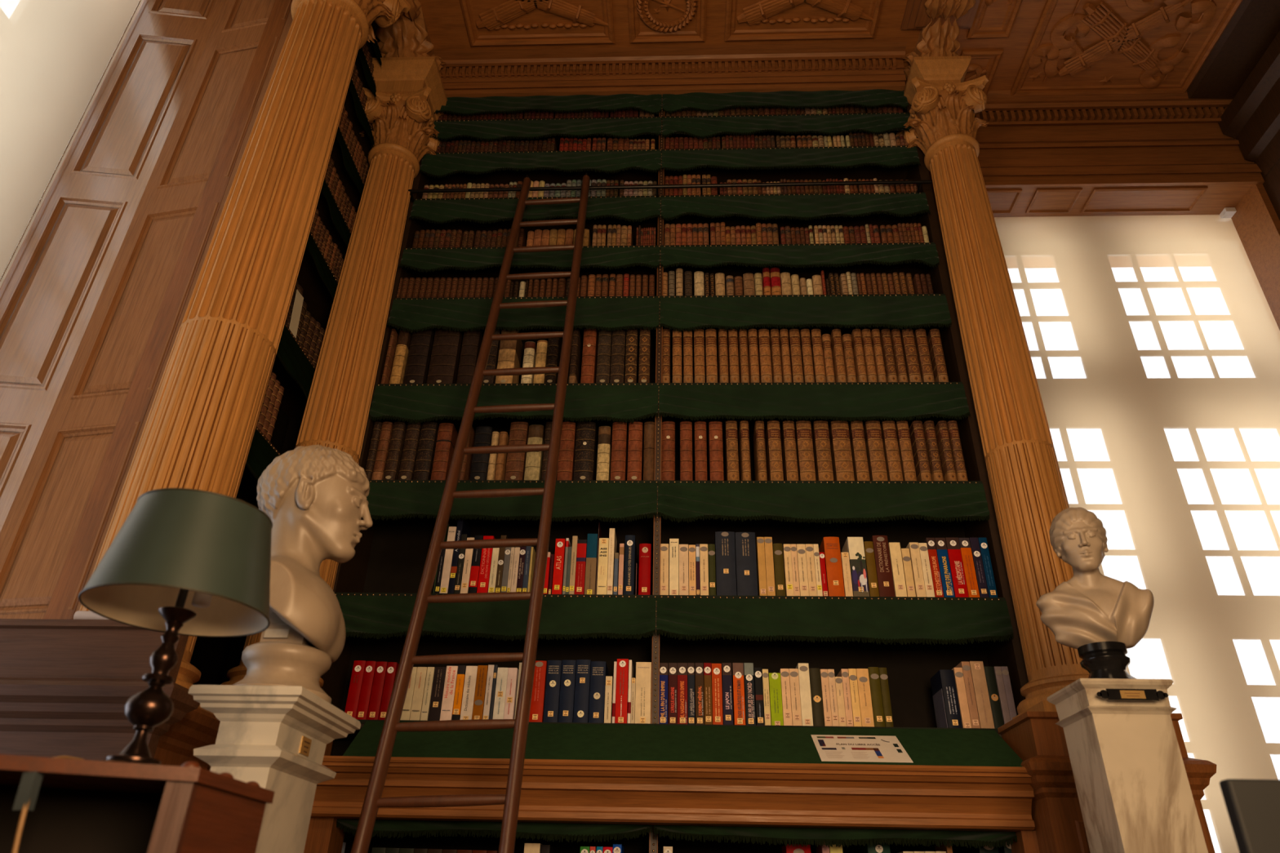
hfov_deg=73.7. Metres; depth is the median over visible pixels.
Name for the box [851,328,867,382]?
book
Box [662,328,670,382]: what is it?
book
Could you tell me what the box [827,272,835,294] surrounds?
book
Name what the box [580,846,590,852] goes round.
book
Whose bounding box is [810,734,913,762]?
sheet
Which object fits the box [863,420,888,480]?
book
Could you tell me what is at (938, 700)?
bookend
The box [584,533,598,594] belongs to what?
book
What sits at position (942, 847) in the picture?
book
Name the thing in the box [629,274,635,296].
book
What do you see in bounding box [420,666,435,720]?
book
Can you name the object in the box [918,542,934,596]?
book
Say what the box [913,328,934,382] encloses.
book
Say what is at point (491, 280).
book
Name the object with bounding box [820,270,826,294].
book
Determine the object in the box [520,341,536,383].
book
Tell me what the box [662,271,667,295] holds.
book
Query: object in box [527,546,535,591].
book
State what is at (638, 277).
book
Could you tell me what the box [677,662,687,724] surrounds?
book
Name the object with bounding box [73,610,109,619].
paper roll
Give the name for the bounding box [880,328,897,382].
book
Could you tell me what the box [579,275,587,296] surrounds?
book
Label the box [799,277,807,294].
book
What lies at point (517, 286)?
book
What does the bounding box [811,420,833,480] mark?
book
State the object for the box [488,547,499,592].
book
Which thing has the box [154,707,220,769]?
pedestal
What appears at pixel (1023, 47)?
ceiling
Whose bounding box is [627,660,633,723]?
book
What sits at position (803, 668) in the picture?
book
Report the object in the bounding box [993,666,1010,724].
book
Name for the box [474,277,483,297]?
book
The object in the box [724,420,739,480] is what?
book
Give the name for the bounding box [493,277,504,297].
book
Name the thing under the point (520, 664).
book
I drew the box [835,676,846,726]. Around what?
book
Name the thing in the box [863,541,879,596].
book
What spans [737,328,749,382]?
book
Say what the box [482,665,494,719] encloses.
book
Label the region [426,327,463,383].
book
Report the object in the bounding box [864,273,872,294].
book
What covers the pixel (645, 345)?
book
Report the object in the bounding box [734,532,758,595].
book
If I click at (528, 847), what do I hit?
book
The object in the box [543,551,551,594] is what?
book
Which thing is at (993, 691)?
book
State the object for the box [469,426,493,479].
book
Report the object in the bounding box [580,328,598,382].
book
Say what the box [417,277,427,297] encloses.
book
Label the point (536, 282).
book
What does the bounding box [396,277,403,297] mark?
book
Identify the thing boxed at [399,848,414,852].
book
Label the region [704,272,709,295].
book
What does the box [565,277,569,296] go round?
book
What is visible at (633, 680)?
book
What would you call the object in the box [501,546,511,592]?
book
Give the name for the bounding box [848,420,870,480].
book
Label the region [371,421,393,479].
book
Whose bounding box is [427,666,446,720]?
book
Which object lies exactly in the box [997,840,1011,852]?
book
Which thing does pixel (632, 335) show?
book
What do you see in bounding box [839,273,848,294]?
book
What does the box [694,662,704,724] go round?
book
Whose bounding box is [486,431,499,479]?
book
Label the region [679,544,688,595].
book
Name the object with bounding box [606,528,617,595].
book
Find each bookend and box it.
[433,523,449,593]
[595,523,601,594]
[635,565,637,595]
[932,688,947,728]
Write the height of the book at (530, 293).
0.130 m
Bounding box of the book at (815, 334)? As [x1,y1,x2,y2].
[809,328,826,382]
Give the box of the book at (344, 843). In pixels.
[341,842,346,852]
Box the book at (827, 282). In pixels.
[825,278,830,294]
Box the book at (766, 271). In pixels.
[761,266,771,294]
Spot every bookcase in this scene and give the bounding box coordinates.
[190,26,382,684]
[303,87,1039,852]
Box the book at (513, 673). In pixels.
[503,667,518,719]
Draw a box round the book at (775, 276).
[769,266,781,294]
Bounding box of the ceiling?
[371,0,1242,96]
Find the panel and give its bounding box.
[0,618,199,760]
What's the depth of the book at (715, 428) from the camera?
3.98 m
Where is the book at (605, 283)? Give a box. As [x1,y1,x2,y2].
[601,274,608,296]
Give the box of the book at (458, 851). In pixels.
[457,849,472,852]
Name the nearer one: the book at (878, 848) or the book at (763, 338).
the book at (878, 848)
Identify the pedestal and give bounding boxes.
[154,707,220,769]
[187,684,360,852]
[207,741,333,770]
[997,711,1217,852]
[1046,678,1208,852]
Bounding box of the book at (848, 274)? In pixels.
[845,271,853,294]
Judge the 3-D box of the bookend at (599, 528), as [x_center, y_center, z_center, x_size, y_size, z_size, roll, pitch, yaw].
[-0.183,0.603,3.776,0.002,0.335,0.125,0,-30,2]
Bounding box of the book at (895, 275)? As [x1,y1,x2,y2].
[892,271,901,293]
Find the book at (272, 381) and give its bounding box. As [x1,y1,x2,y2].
[257,372,276,431]
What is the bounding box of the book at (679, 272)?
[675,268,683,295]
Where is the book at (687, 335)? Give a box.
[683,328,693,382]
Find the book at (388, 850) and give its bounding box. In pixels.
[386,848,399,852]
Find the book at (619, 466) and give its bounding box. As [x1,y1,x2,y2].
[610,421,628,480]
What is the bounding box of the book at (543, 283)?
[538,279,546,297]
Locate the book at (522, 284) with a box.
[518,281,525,297]
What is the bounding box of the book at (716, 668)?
[711,663,723,724]
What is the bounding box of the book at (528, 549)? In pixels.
[522,546,531,591]
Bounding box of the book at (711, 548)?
[707,544,715,595]
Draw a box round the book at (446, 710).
[440,666,457,720]
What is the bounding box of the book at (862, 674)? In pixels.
[856,668,874,727]
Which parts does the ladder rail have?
rod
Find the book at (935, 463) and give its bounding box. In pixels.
[922,420,943,480]
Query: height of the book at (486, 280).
0.145 m
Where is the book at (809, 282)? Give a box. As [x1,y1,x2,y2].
[805,278,813,294]
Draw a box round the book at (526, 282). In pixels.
[524,280,528,297]
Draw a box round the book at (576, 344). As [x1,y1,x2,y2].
[568,328,582,382]
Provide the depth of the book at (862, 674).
3.39 m
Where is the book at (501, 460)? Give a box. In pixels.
[493,431,509,479]
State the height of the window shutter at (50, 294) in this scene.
3.740 m
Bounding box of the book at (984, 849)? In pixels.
[965,841,998,852]
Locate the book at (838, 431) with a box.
[828,420,854,480]
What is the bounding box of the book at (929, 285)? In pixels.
[924,273,933,293]
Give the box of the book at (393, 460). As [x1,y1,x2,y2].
[382,421,407,479]
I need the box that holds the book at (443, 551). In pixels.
[435,549,445,593]
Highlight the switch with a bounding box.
[12,771,44,811]
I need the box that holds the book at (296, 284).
[284,280,297,324]
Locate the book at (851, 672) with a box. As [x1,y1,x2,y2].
[848,668,862,726]
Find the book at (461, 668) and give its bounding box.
[451,665,466,719]
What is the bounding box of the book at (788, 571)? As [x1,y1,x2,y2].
[782,544,794,595]
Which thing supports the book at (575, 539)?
on the bookcase at (640, 788)
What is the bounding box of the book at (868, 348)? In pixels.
[861,328,877,382]
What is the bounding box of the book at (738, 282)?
[733,275,742,295]
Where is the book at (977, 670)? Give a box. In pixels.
[968,661,994,728]
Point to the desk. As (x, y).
(82, 806)
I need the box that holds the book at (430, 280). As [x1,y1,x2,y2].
[424,277,434,297]
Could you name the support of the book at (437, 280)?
on the bookcase at (640, 788)
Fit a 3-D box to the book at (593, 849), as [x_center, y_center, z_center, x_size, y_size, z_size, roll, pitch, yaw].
[-0.173,1.712,3.119,0.020,0.308,0.162,0,-30,2]
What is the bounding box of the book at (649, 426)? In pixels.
[643,421,654,480]
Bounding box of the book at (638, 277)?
[635,274,642,296]
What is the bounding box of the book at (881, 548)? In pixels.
[870,535,895,596]
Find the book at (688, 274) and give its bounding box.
[684,271,692,295]
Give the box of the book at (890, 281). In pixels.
[886,273,894,293]
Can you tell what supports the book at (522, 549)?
on the bookcase at (640, 788)
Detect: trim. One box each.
[0,0,143,289]
[43,0,292,619]
[434,41,906,116]
[900,0,980,30]
[974,90,1264,187]
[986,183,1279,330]
[1186,0,1279,175]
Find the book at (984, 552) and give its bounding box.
[977,537,997,597]
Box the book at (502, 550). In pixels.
[494,535,507,592]
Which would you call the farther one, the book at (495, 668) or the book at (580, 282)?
the book at (580, 282)
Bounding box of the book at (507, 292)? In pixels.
[504,280,511,297]
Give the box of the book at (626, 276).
[622,273,630,296]
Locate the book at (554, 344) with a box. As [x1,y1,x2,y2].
[544,328,562,383]
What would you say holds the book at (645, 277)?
on the bookcase at (640, 788)
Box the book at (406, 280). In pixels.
[400,277,408,297]
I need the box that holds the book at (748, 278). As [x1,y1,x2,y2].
[742,272,755,295]
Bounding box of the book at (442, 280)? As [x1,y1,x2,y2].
[436,277,446,297]
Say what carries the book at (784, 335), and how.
on the bookcase at (640, 788)
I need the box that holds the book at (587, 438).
[573,421,598,479]
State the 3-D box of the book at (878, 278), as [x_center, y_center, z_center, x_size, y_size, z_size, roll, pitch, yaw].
[1.247,-0.697,4.484,0.024,0.151,0.163,0,-30,2]
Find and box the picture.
[851,552,867,591]
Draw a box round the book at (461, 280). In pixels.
[456,277,464,297]
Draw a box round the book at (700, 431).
[693,421,706,480]
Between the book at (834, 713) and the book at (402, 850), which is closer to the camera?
the book at (402, 850)
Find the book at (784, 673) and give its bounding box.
[778,668,792,725]
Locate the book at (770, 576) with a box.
[764,537,775,595]
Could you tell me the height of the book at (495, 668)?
0.229 m
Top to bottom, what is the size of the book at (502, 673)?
0.218 m
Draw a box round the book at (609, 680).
[604,675,613,723]
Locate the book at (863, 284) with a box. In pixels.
[859,272,866,294]
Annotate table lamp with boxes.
[78,488,272,765]
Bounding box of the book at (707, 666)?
[703,662,712,724]
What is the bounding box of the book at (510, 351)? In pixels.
[495,328,522,383]
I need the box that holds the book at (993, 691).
[983,666,1004,728]
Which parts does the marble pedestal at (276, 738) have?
name plate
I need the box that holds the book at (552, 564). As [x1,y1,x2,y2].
[548,554,554,594]
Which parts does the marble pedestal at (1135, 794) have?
name plate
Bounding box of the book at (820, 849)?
[815,840,829,852]
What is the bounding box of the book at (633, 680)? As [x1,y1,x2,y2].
[630,677,635,723]
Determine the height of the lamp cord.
0.165 m
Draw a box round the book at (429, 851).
[427,848,442,852]
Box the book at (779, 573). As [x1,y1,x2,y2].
[772,543,785,595]
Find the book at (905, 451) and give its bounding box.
[894,420,916,480]
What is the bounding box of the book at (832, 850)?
[829,844,843,852]
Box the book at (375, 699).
[366,662,387,719]
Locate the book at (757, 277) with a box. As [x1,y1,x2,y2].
[753,272,763,295]
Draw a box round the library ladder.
[351,172,590,852]
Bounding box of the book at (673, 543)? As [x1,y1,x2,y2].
[669,538,679,595]
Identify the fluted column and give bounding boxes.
[79,0,410,715]
[220,0,447,688]
[896,0,1089,719]
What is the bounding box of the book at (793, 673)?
[788,668,802,725]
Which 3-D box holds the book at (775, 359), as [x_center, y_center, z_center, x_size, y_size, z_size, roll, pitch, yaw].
[0.680,-0.311,4.289,0.042,0.332,0.163,0,-30,2]
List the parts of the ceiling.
coffer frame, coffer frame, coffer frame, coffer frame, coffer frame, coffer frame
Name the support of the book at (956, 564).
on the bookcase at (640, 788)
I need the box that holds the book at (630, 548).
[623,535,636,595]
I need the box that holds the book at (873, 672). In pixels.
[867,666,885,727]
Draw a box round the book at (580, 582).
[574,539,586,594]
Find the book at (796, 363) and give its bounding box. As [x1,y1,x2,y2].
[788,328,804,382]
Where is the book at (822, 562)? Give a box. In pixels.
[818,552,828,596]
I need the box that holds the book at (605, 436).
[595,426,612,480]
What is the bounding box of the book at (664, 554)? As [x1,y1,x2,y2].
[660,543,669,595]
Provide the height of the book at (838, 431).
0.324 m
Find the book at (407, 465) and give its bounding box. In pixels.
[397,421,422,479]
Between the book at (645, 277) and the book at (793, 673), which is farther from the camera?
the book at (645, 277)
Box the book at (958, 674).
[951,667,972,728]
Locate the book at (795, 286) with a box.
[790,274,800,294]
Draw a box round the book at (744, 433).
[737,420,751,480]
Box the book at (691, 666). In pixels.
[687,662,694,724]
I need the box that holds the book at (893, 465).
[880,420,902,480]
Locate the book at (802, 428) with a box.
[794,420,816,480]
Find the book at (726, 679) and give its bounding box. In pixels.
[721,662,733,724]
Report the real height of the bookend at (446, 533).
0.360 m
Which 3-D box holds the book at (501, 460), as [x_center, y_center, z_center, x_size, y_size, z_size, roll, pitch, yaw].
[-0.651,0.177,4.068,0.037,0.266,0.163,0,-30,2]
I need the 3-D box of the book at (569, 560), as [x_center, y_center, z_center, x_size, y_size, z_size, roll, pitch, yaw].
[-0.307,0.663,3.771,0.014,0.220,0.157,0,-30,2]
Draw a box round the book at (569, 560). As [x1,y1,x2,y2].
[565,546,572,594]
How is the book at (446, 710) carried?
on the bookcase at (640, 788)
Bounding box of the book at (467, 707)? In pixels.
[459,666,477,719]
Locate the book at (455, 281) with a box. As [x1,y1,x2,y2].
[449,277,458,297]
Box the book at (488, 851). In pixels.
[487,850,498,852]
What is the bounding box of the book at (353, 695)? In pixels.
[344,660,365,719]
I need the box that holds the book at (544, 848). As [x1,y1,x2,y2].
[540,844,555,852]
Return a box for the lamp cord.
[11,755,84,852]
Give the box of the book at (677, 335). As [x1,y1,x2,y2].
[672,328,681,382]
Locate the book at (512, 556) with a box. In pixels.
[506,547,515,592]
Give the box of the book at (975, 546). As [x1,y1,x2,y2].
[968,537,989,597]
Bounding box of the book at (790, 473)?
[780,420,798,480]
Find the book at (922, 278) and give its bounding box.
[919,273,928,293]
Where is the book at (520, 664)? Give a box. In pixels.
[514,662,522,719]
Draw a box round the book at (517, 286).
[512,280,519,297]
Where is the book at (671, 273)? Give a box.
[668,271,675,295]
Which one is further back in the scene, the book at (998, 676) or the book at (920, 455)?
the book at (920, 455)
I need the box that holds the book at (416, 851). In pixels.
[413,848,427,852]
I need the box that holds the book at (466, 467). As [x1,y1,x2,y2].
[458,426,475,479]
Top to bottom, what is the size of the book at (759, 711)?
0.230 m
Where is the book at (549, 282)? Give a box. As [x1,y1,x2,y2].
[545,278,552,297]
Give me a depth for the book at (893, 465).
3.94 m
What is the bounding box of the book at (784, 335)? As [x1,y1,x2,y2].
[778,328,791,382]
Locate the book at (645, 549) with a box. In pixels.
[638,543,651,595]
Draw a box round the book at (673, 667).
[668,662,677,724]
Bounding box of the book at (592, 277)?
[586,274,595,296]
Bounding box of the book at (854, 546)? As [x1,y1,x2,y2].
[841,537,869,596]
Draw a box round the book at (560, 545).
[551,538,565,594]
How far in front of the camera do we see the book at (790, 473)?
3.97 m
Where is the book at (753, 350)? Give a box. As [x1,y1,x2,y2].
[746,328,759,382]
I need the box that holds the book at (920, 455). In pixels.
[908,420,931,480]
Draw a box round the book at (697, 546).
[695,544,699,595]
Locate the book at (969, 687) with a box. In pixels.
[955,661,980,728]
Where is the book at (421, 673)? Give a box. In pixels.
[409,666,427,720]
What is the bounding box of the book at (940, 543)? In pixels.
[934,537,955,597]
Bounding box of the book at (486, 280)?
[480,277,488,297]
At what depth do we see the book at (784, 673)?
3.41 m
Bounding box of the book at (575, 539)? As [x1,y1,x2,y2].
[568,536,578,594]
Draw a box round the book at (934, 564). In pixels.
[923,537,943,597]
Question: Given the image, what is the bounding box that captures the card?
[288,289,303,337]
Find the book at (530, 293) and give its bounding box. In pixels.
[527,279,533,297]
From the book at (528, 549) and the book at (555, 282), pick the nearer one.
the book at (528, 549)
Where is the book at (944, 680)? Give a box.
[930,670,962,728]
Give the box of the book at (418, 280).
[412,277,421,297]
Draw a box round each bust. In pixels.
[233,444,373,703]
[1035,506,1154,679]
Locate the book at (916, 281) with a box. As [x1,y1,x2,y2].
[912,273,922,293]
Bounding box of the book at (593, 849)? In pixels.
[590,846,596,852]
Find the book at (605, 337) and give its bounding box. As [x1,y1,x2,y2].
[595,327,612,382]
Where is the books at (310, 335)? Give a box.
[235,41,928,502]
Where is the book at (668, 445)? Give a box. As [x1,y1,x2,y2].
[661,421,675,480]
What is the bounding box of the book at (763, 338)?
[757,328,772,382]
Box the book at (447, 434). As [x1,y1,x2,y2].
[431,422,457,479]
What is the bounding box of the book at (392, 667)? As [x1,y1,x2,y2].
[377,662,399,719]
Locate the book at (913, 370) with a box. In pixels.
[900,328,921,382]
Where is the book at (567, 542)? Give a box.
[562,537,571,594]
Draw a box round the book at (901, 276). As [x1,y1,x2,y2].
[897,271,907,293]
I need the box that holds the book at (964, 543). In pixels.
[958,537,979,597]
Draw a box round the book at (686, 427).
[680,421,693,480]
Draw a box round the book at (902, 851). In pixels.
[898,851,913,852]
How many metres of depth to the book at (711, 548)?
3.68 m
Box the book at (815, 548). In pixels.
[813,544,822,595]
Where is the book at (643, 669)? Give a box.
[635,662,651,724]
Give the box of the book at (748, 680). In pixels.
[743,662,755,724]
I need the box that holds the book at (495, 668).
[488,665,499,719]
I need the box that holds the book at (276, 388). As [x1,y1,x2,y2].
[261,379,279,436]
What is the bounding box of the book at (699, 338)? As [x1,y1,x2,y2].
[693,328,705,382]
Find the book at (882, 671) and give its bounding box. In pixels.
[878,667,893,727]
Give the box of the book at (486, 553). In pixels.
[476,536,494,592]
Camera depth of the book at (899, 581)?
3.65 m
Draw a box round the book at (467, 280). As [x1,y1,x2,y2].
[462,277,471,297]
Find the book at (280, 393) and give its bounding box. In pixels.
[266,385,284,441]
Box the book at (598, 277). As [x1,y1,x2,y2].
[595,274,602,296]
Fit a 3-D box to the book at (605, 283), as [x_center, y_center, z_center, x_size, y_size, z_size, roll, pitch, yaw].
[-0.182,-0.699,4.548,0.033,0.160,0.163,0,-30,2]
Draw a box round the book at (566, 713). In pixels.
[558,660,576,722]
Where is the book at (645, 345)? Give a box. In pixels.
[638,327,651,382]
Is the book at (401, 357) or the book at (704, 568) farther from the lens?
the book at (401, 357)
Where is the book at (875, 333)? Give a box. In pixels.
[871,328,887,382]
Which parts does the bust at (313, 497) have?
plate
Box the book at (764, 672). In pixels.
[761,669,771,725]
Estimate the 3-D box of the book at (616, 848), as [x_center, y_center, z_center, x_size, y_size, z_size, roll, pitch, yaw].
[-0.083,1.708,3.118,0.032,0.317,0.162,0,-30,2]
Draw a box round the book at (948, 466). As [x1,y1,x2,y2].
[934,420,957,480]
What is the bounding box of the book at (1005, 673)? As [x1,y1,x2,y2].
[1000,666,1017,720]
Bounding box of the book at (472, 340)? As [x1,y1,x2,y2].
[456,327,483,383]
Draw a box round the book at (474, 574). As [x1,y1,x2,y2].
[467,535,483,593]
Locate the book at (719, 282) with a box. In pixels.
[714,272,724,295]
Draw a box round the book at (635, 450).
[626,421,643,480]
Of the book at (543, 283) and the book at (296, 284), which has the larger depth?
the book at (543, 283)
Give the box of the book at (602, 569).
[596,537,608,594]
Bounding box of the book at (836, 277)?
[833,272,840,294]
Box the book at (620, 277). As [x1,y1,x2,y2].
[615,274,623,296]
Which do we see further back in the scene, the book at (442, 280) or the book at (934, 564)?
the book at (442, 280)
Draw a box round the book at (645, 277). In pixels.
[641,274,648,296]
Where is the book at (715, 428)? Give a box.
[707,421,724,480]
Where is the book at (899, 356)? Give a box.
[890,328,908,382]
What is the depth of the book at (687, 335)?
4.24 m
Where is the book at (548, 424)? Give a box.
[541,421,551,479]
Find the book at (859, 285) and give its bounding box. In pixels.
[856,273,862,294]
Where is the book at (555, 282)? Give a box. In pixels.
[551,278,558,296]
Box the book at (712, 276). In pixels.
[709,273,714,295]
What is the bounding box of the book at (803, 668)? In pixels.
[795,662,813,725]
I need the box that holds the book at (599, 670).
[588,661,608,723]
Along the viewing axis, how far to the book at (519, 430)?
4.00 m
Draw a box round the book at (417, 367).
[403,328,435,383]
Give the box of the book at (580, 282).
[577,277,581,296]
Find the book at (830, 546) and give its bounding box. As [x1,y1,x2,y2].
[818,537,844,596]
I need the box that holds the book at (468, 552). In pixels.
[460,537,475,593]
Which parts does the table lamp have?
stem, shade trim, lamp shade, bulb, shade trim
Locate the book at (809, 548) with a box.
[804,544,817,595]
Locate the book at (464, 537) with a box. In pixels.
[453,534,468,593]
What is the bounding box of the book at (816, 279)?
[811,275,822,294]
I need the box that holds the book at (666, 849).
[663,846,672,852]
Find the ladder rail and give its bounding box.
[408,179,932,201]
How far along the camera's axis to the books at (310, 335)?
4.76 m
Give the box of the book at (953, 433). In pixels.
[946,420,968,480]
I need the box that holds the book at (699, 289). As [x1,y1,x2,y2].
[693,271,704,295]
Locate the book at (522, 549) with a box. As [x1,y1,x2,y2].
[515,546,526,591]
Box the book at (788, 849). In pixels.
[781,844,810,852]
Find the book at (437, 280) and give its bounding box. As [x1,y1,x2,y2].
[431,277,439,297]
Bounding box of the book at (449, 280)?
[443,277,452,297]
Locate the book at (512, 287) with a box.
[509,281,514,297]
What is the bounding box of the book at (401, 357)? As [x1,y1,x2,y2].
[389,328,412,383]
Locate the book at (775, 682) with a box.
[768,672,783,725]
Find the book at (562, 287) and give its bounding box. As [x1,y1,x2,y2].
[557,277,566,296]
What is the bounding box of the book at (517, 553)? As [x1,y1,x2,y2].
[511,547,519,591]
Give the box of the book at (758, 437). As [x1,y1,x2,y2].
[752,420,767,480]
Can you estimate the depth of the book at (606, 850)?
3.12 m
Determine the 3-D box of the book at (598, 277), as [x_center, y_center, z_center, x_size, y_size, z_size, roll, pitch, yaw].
[-0.216,-0.699,4.550,0.031,0.160,0.163,0,-30,2]
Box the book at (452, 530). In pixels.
[439,526,456,593]
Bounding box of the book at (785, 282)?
[780,271,791,294]
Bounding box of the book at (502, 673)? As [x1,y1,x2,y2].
[492,667,508,719]
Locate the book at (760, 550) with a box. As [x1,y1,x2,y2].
[755,537,767,595]
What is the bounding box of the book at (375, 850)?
[371,847,386,852]
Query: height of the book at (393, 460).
0.321 m
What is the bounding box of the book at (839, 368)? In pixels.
[830,328,846,382]
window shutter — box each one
[0,0,224,532]
[0,0,293,619]
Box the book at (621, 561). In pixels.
[617,543,624,595]
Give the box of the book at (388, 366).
[380,328,398,383]
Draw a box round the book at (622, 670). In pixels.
[614,658,629,723]
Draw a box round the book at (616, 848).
[613,844,623,852]
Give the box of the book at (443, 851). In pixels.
[442,849,457,852]
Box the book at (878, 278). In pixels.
[875,272,884,293]
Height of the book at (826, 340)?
0.299 m
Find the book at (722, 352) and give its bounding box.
[717,328,728,382]
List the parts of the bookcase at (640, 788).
panel, shelf, edge trim, edge trim, shelf, edge trim, shelf, edge trim, shelf, edge trim, shelf, edge trim, edge trim, shelf, shelf, counter cornice, edge trim, edge trim, panel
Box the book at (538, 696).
[528,661,547,722]
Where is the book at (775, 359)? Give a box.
[769,328,782,382]
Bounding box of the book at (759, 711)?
[753,667,764,725]
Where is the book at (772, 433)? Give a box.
[764,420,783,480]
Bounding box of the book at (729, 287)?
[724,275,733,295]
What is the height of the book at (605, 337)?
0.346 m
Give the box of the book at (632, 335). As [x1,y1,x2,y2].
[624,327,638,382]
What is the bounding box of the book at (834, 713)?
[827,669,839,726]
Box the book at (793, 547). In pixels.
[790,544,799,595]
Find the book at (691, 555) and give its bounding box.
[688,545,696,595]
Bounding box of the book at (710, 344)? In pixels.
[704,328,717,382]
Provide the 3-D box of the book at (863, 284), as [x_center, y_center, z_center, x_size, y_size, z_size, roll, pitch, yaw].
[1.162,-0.697,4.488,0.023,0.152,0.163,0,-30,2]
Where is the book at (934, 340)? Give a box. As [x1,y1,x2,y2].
[926,328,948,382]
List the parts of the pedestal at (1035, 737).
panel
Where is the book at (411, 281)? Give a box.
[405,277,415,297]
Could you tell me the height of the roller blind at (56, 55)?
3.684 m
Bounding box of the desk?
[0,754,275,852]
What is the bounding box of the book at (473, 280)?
[468,277,476,297]
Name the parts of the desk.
panel, panel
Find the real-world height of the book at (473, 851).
0.288 m
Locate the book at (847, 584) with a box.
[840,552,853,596]
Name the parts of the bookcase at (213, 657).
panel, shelf, panel, shelf, shelf, shelf, shelf, shelf, shelf, shelf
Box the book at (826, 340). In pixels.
[821,333,835,382]
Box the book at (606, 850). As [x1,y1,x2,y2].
[603,847,613,852]
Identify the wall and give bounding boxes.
[928,170,944,246]
[1260,160,1279,220]
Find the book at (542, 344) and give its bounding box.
[533,339,547,383]
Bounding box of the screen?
[1219,778,1279,852]
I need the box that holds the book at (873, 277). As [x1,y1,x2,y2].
[870,272,877,293]
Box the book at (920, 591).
[906,542,926,596]
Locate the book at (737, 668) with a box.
[731,662,745,724]
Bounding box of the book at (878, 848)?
[859,842,890,852]
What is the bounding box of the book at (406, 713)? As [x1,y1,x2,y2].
[400,666,417,719]
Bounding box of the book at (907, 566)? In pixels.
[900,548,915,596]
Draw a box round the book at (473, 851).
[472,850,487,852]
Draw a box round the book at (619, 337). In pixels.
[609,328,626,382]
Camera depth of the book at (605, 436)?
4.00 m
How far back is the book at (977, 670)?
3.38 m
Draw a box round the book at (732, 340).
[727,328,739,382]
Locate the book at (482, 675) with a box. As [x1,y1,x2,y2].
[471,665,488,719]
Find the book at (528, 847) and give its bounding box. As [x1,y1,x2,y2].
[524,843,542,852]
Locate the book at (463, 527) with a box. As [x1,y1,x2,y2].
[448,515,471,593]
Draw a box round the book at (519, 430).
[504,421,528,479]
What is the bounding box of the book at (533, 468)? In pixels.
[524,424,545,479]
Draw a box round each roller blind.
[0,0,142,287]
[994,207,1279,852]
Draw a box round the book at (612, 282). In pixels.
[608,273,616,296]
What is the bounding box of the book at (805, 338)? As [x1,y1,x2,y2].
[799,328,814,382]
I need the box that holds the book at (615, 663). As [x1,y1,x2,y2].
[612,662,617,723]
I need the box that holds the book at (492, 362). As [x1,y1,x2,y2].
[482,328,501,383]
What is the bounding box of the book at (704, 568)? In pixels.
[699,544,708,595]
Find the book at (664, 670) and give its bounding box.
[658,662,668,724]
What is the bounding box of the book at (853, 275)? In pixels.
[850,272,858,294]
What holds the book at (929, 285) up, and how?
on the bookcase at (640, 788)
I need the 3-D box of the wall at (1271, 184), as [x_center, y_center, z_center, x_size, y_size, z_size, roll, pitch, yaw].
[3.602,-1.220,1.144,0.100,5.600,7.250,0,-30,2]
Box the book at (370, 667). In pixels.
[355,661,376,719]
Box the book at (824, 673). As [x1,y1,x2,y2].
[819,669,832,726]
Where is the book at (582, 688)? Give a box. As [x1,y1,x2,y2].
[573,659,591,723]
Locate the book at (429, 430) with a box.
[413,421,439,479]
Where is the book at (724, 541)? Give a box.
[714,531,736,595]
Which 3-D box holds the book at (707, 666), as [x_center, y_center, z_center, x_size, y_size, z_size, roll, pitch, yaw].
[0.276,1.110,3.489,0.030,0.246,0.157,0,-30,2]
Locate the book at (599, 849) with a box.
[596,846,603,852]
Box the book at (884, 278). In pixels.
[880,272,889,293]
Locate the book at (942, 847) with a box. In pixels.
[933,840,952,852]
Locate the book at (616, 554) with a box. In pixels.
[613,552,619,595]
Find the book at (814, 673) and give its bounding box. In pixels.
[808,668,824,726]
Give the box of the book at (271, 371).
[256,371,271,426]
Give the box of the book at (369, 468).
[364,421,382,479]
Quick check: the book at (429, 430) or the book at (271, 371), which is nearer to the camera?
the book at (271, 371)
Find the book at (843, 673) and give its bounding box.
[836,668,853,726]
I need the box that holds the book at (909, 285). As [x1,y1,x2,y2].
[905,272,914,293]
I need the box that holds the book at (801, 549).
[796,544,808,595]
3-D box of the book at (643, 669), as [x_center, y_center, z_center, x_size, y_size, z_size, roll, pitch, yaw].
[0.016,1.110,3.501,0.062,0.247,0.157,0,-30,2]
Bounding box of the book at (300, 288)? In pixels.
[286,284,303,327]
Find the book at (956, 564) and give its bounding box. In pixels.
[945,537,968,597]
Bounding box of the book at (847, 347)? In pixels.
[841,333,857,382]
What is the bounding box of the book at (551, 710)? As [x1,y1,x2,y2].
[542,660,561,722]
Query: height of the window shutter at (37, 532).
3.740 m
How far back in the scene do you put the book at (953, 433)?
3.92 m
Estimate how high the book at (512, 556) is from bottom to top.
0.216 m
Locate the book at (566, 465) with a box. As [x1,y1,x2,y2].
[556,421,576,479]
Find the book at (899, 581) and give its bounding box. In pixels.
[888,542,906,596]
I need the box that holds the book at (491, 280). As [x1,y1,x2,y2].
[486,277,494,297]
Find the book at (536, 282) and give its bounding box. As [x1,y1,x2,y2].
[532,279,540,297]
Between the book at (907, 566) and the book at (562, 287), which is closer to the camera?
the book at (907, 566)
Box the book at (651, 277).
[648,274,655,296]

